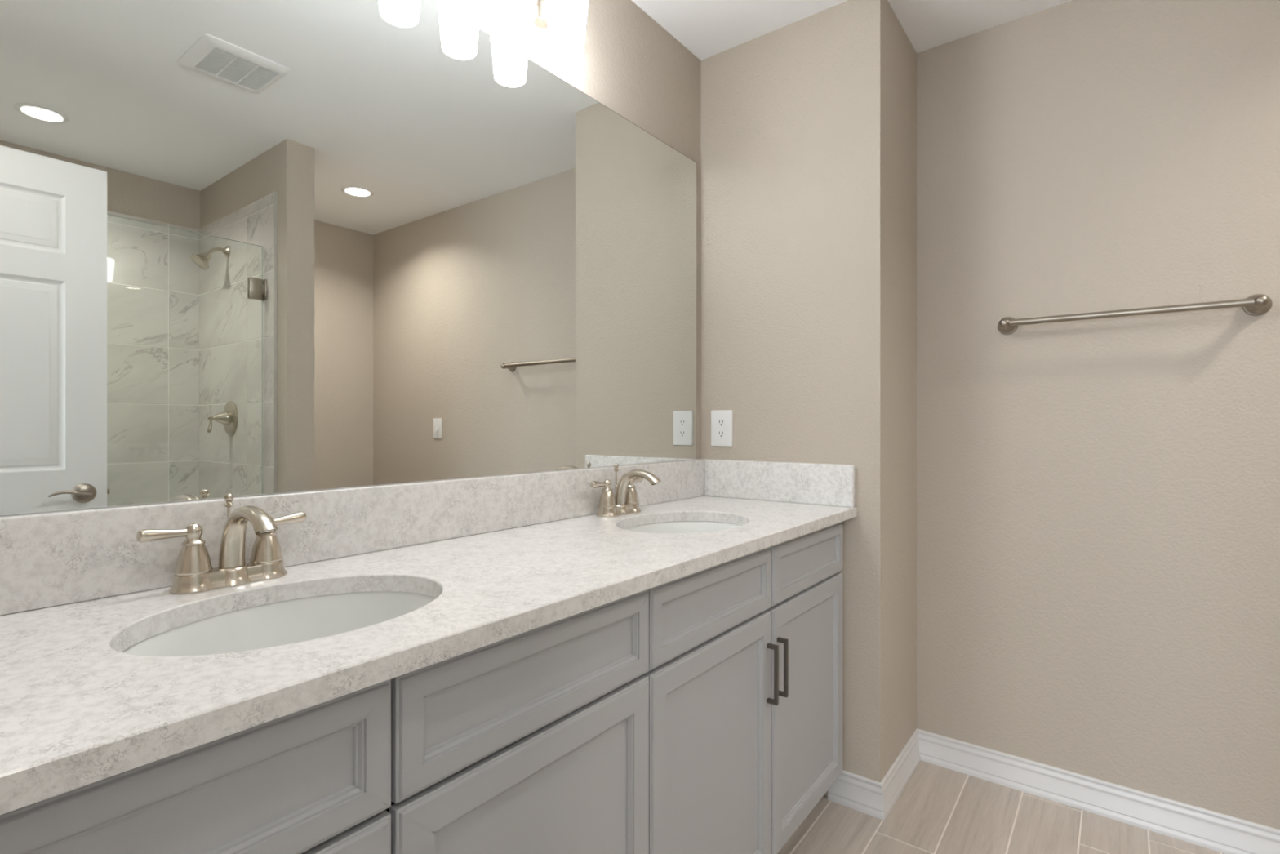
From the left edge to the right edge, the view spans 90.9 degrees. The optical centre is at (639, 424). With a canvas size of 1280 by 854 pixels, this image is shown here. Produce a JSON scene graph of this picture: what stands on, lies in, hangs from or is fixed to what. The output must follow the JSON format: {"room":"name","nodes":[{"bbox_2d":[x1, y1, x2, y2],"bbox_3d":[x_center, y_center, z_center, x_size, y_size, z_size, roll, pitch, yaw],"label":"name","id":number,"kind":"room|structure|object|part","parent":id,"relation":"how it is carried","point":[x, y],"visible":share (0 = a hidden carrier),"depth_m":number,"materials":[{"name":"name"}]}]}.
{"room":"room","nodes":[
{"label":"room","id":0,"kind":"room"},
{"bbox_2d":[4,0,701,515],"bbox_3d":[-0.322,-0.068,1.623,0.120,2.440,2.710,0,0,37],"label":"wall","id":1,"kind":"structure","parent":0,"point":[629,64],"depth_m":1.92,"materials":[{"name":"beige paint"}]},
{"bbox_2d":[0,0,697,515],"bbox_3d":[-0.411,-0.397,1.402,0.006,1.034,2.002,0,0,37],"label":"wall mirror","id":2,"kind":"object","parent":1,"relation":"attached to","point":[247,247],"visible":1,"depth_m":1.15,"materials":[{"name":"grey mirror"}]},
{"bbox_2d":[0,458,706,615],"bbox_3d":[-0.393,0.184,1.409,0.025,0.127,2.042,0,0,37],"label":"backsplash","id":3,"kind":"structure","parent":1,"relation":"attached to","point":[61,557],"depth_m":1.12,"materials":[{"name":"white stone"}]},
{"bbox_2d":[497,0,588,60],"bbox_3d":[-0.346,-1.022,1.359,0.161,0.223,0.620,0,0,37],"label":"vanity light","id":4,"kind":"object","parent":1,"relation":"attached to","point":[565,20],"visible":1,"depth_m":1.49,"materials":[{"name":"white glass"}]},
{"bbox_3d":[-0.275,-0.982,1.406,0.104,0.142,0.104,0,0,37],"label":"lamp shade","id":5,"kind":"part","parent":4,"relation":"part of","materials":[{"name":"white glass"}]},
{"bbox_3d":[-0.217,-1.061,1.555,0.107,0.119,0.042,0,0,37],"label":"arm","id":6,"kind":"part","parent":4,"relation":"part of","materials":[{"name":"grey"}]},
{"bbox_3d":[-0.178,-0.982,1.533,0.104,0.142,0.104,0,0,37],"label":"lamp shade","id":7,"kind":"part","parent":4,"relation":"part of","materials":[{"name":"white glass"}]},
{"bbox_2d":[701,0,916,795],"bbox_3d":[0.627,-0.068,2.259,0.619,2.440,0.546,0,0,37],"label":"wall","id":8,"kind":"structure","parent":0,"point":[809,124],"depth_m":1.99,"materials":[{"name":"beige paint"}]},
{"bbox_2d":[711,409,732,446],"bbox_3d":[0.282,0.012,2.175,0.084,0.124,0.008,0,0,37],"label":"wall outlet","id":9,"kind":"object","parent":8,"relation":"attached to","point":[721,420],"visible":1,"depth_m":2.17,"materials":[{"name":"white plastic"}]},
{"bbox_2d":[716,430,725,437],"bbox_3d":[0.280,0.032,2.172,0.034,0.026,0.002,0,0,37],"label":"receptacle","id":10,"kind":"object","parent":9,"relation":"attached to","point":[720,433],"depth_m":2.17,"materials":[{"name":"grey plastic"}]},
{"bbox_2d":[716,418,725,426],"bbox_3d":[0.280,-0.007,2.172,0.034,0.026,0.002,0,0,37],"label":"receptacle","id":11,"kind":"object","parent":9,"relation":"attached to","point":[720,422],"depth_m":2.17,"materials":[{"name":"grey plastic"}]},
{"bbox_2d":[631,0,1071,60],"bbox_3d":[0.864,-1.338,0.718,3.104,0.100,2.710,0,0,37],"label":"ceiling","id":12,"kind":"structure","parent":0,"point":[708,28],"depth_m":1.98,"materials":[{"name":"white paint"}]},
{"bbox_2d":[777,760,1224,853],"bbox_3d":[0.867,1.212,0.716,3.098,0.120,2.710,0,0,37],"label":"floor","id":13,"kind":"structure","parent":0,"point":[940,810],"depth_m":1.79,"materials":[{"name":"beige tile"}]},
{"bbox_2d":[0,588,648,853],"bbox_3d":[-0.470,0.714,0.871,0.535,0.875,0.981,0,0,37],"label":"vanity cabinet","id":14,"kind":"object","parent":13,"relation":"on","point":[535,740],"visible":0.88,"depth_m":0.76,"materials":[{"name":"grey wood"}]},
{"bbox_3d":[-0.436,0.364,0.532,0.019,0.147,0.484,0,0,37],"label":"drawer","id":15,"kind":"part","parent":14,"relation":"part of","materials":[{"name":"grey paint"}]},
{"bbox_3d":[-0.436,0.745,0.532,0.019,0.598,0.484,0,0,37],"label":"door","id":16,"kind":"part","parent":14,"relation":"part of","materials":[{"name":"grey paint"}]},
{"bbox_2d":[0,458,856,814],"bbox_3d":[-0.185,0.199,1.250,0.549,0.155,2.042,0,0,37],"label":"countertop","id":17,"kind":"structure","parent":14,"relation":"on","point":[500,557],"depth_m":0.91,"materials":[{"name":"white stone"}]},
{"bbox_2d":[136,493,306,594],"bbox_3d":[-0.628,0.178,0.992,0.191,0.139,0.196,0,0,-4],"label":"faucet","id":18,"kind":"object","parent":17,"relation":"on","point":[194,572],"visible":1,"depth_m":0.96,"materials":[{"name":"silver metal"}]},
{"bbox_3d":[-0.693,0.159,0.919,0.020,0.019,0.067,0,0,37],"label":"lever","id":19,"kind":"part","parent":18,"relation":"part of","materials":[{"name":"silver metal"}]},
{"bbox_3d":[-0.674,0.185,0.951,0.047,0.074,0.047,0,0,37],"label":"handle","id":20,"kind":"part","parent":18,"relation":"part of","materials":[{"name":"silver metal"}]},
{"bbox_3d":[-0.642,0.234,0.990,0.062,0.026,0.162,0,0,37],"label":"plate","id":21,"kind":"part","parent":18,"relation":"part of","materials":[{"name":"silver metal"}]},
{"bbox_3d":[-0.651,0.168,0.997,0.013,0.119,0.013,0,0,37],"label":"lift rod","id":22,"kind":"part","parent":18,"relation":"part of","materials":[{"name":"silver metal"}]},
{"bbox_3d":[-0.592,0.175,0.952,0.155,0.106,0.037,0,0,37],"label":"spout","id":23,"kind":"part","parent":18,"relation":"part of","materials":[{"name":"silver metal"}]},
{"bbox_3d":[-0.612,0.185,1.032,0.047,0.074,0.047,0,0,37],"label":"handle","id":24,"kind":"part","parent":18,"relation":"part of","materials":[{"name":"silver metal"}]},
{"bbox_3d":[-0.595,0.159,1.062,0.019,0.019,0.062,0,0,28],"label":"lever","id":25,"kind":"part","parent":18,"relation":"part of","materials":[{"name":"silver metal"}]},
{"bbox_2d":[121,591,435,656],"bbox_3d":[-0.465,0.360,0.860,0.351,0.166,0.456,0,0,37],"label":"sink","id":26,"kind":"object","parent":17,"relation":"in","point":[305,619],"visible":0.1,"depth_m":0.98,"materials":[{"name":"white ceramic"}]},
{"bbox_2d":[590,463,661,516],"bbox_3d":[-0.043,0.178,1.759,0.191,0.139,0.196,0,0,-4],"label":"faucet","id":27,"kind":"object","parent":17,"relation":"on","point":[624,501],"visible":1,"depth_m":1.72,"materials":[{"name":"silver metal"}]},
{"bbox_3d":[-0.108,0.159,1.686,0.020,0.019,0.067,0,0,37],"label":"lever","id":28,"kind":"part","parent":27,"relation":"part of","materials":[{"name":"silver metal"}]},
{"bbox_3d":[-0.089,0.185,1.718,0.047,0.074,0.047,0,0,37],"label":"handle","id":29,"kind":"part","parent":27,"relation":"part of","materials":[{"name":"silver metal"}]},
{"bbox_3d":[-0.066,0.168,1.764,0.013,0.119,0.013,0,0,37],"label":"lift rod","id":30,"kind":"part","parent":27,"relation":"part of","materials":[{"name":"silver metal"}]},
{"bbox_3d":[-0.057,0.234,1.757,0.062,0.026,0.162,0,0,37],"label":"plate","id":31,"kind":"part","parent":27,"relation":"part of","materials":[{"name":"silver metal"}]},
{"bbox_3d":[-0.027,0.185,1.799,0.047,0.074,0.047,0,0,37],"label":"handle","id":32,"kind":"part","parent":27,"relation":"part of","materials":[{"name":"silver metal"}]},
{"bbox_3d":[-0.007,0.175,1.719,0.155,0.106,0.037,0,0,37],"label":"spout","id":33,"kind":"part","parent":27,"relation":"part of","materials":[{"name":"silver metal"}]},
{"bbox_3d":[-0.011,0.159,1.829,0.019,0.019,0.062,0,0,28],"label":"lever","id":34,"kind":"part","parent":27,"relation":"part of","materials":[{"name":"silver metal"}]},
{"bbox_2d":[625,520,740,533],"bbox_3d":[0.113,0.360,1.624,0.351,0.166,0.456,0,0,37],"label":"sink","id":35,"kind":"object","parent":17,"relation":"in","point":[678,526],"visible":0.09,"depth_m":1.79,"materials":[{"name":"white ceramic"}]},
{"bbox_3d":[-0.137,0.745,0.924,0.019,0.598,0.490,0,0,37],"label":"door","id":36,"kind":"part","parent":14,"relation":"part of","materials":[{"name":"grey paint"}]},
{"bbox_3d":[-0.137,0.364,0.924,0.019,0.147,0.490,0,0,37],"label":"drawer","id":37,"kind":"part","parent":14,"relation":"part of","materials":[{"name":"grey paint"}]},
{"bbox_2d":[644,521,843,853],"bbox_3d":[0.133,0.714,1.661,0.535,0.875,1.004,0,0,37],"label":"vanity cabinet","id":38,"kind":"object","parent":13,"relation":"on","point":[745,673],"visible":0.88,"depth_m":1.42,"materials":[{"name":"grey wood"}]},
{"bbox_3d":[0.161,0.745,1.316,0.019,0.598,0.488,0,0,37],"label":"door","id":39,"kind":"part","parent":38,"relation":"part of","materials":[{"name":"grey paint"}]},
{"bbox_3d":[0.161,0.364,1.316,0.019,0.147,0.488,0,0,37],"label":"drawer","id":40,"kind":"part","parent":38,"relation":"part of","materials":[{"name":"grey paint"}]},
{"bbox_3d":[0.311,0.585,1.476,0.026,0.138,0.010,0,0,37],"label":"handle","id":41,"kind":"part","parent":38,"relation":"part of","materials":[{"name":"grey metal"}]},
{"bbox_3d":[0.344,0.585,1.519,0.026,0.138,0.010,0,0,37],"label":"handle","id":42,"kind":"part","parent":38,"relation":"part of","materials":[{"name":"grey metal"}]},
{"bbox_3d":[0.459,0.745,1.706,0.019,0.598,0.481,0,0,37],"label":"door","id":43,"kind":"part","parent":38,"relation":"part of","materials":[{"name":"grey paint"}]},
{"bbox_3d":[0.459,0.364,1.706,0.019,0.147,0.481,0,0,37],"label":"drawer","id":44,"kind":"part","parent":38,"relation":"part of","materials":[{"name":"grey paint"}]},
{"bbox_2d":[916,0,1279,829],"bbox_3d":[1.887,-0.068,1.549,2.245,2.440,0.149,0,0,37],"label":"wall","id":45,"kind":"structure","parent":0,"point":[1098,500],"depth_m":1.86,"materials":[{"name":"beige paint"}]},
{"bbox_2d":[997,293,1272,334],"bbox_3d":[1.380,-0.316,1.809,0.631,0.057,0.086,0,0,37],"label":"towel bar","id":46,"kind":"object","parent":45,"relation":"attached to","point":[1256,304],"visible":1,"depth_m":1.74,"materials":[{"name":"silver metal"}]},
{"bbox_3d":[2.051,-0.068,-0.186,0.120,2.440,2.710,0,0,37],"label":"wall","id":47,"kind":"structure","parent":0,"visible":0},
{"bbox_2d":[827,728,1279,853],"bbox_3d":[1.661,1.103,1.379,2.398,0.098,0.432,0,0,37],"label":"baseboard","id":48,"kind":"structure","parent":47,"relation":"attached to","point":[1224,833],"depth_m":1.88,"materials":[{"name":"white paint"}]}
]}

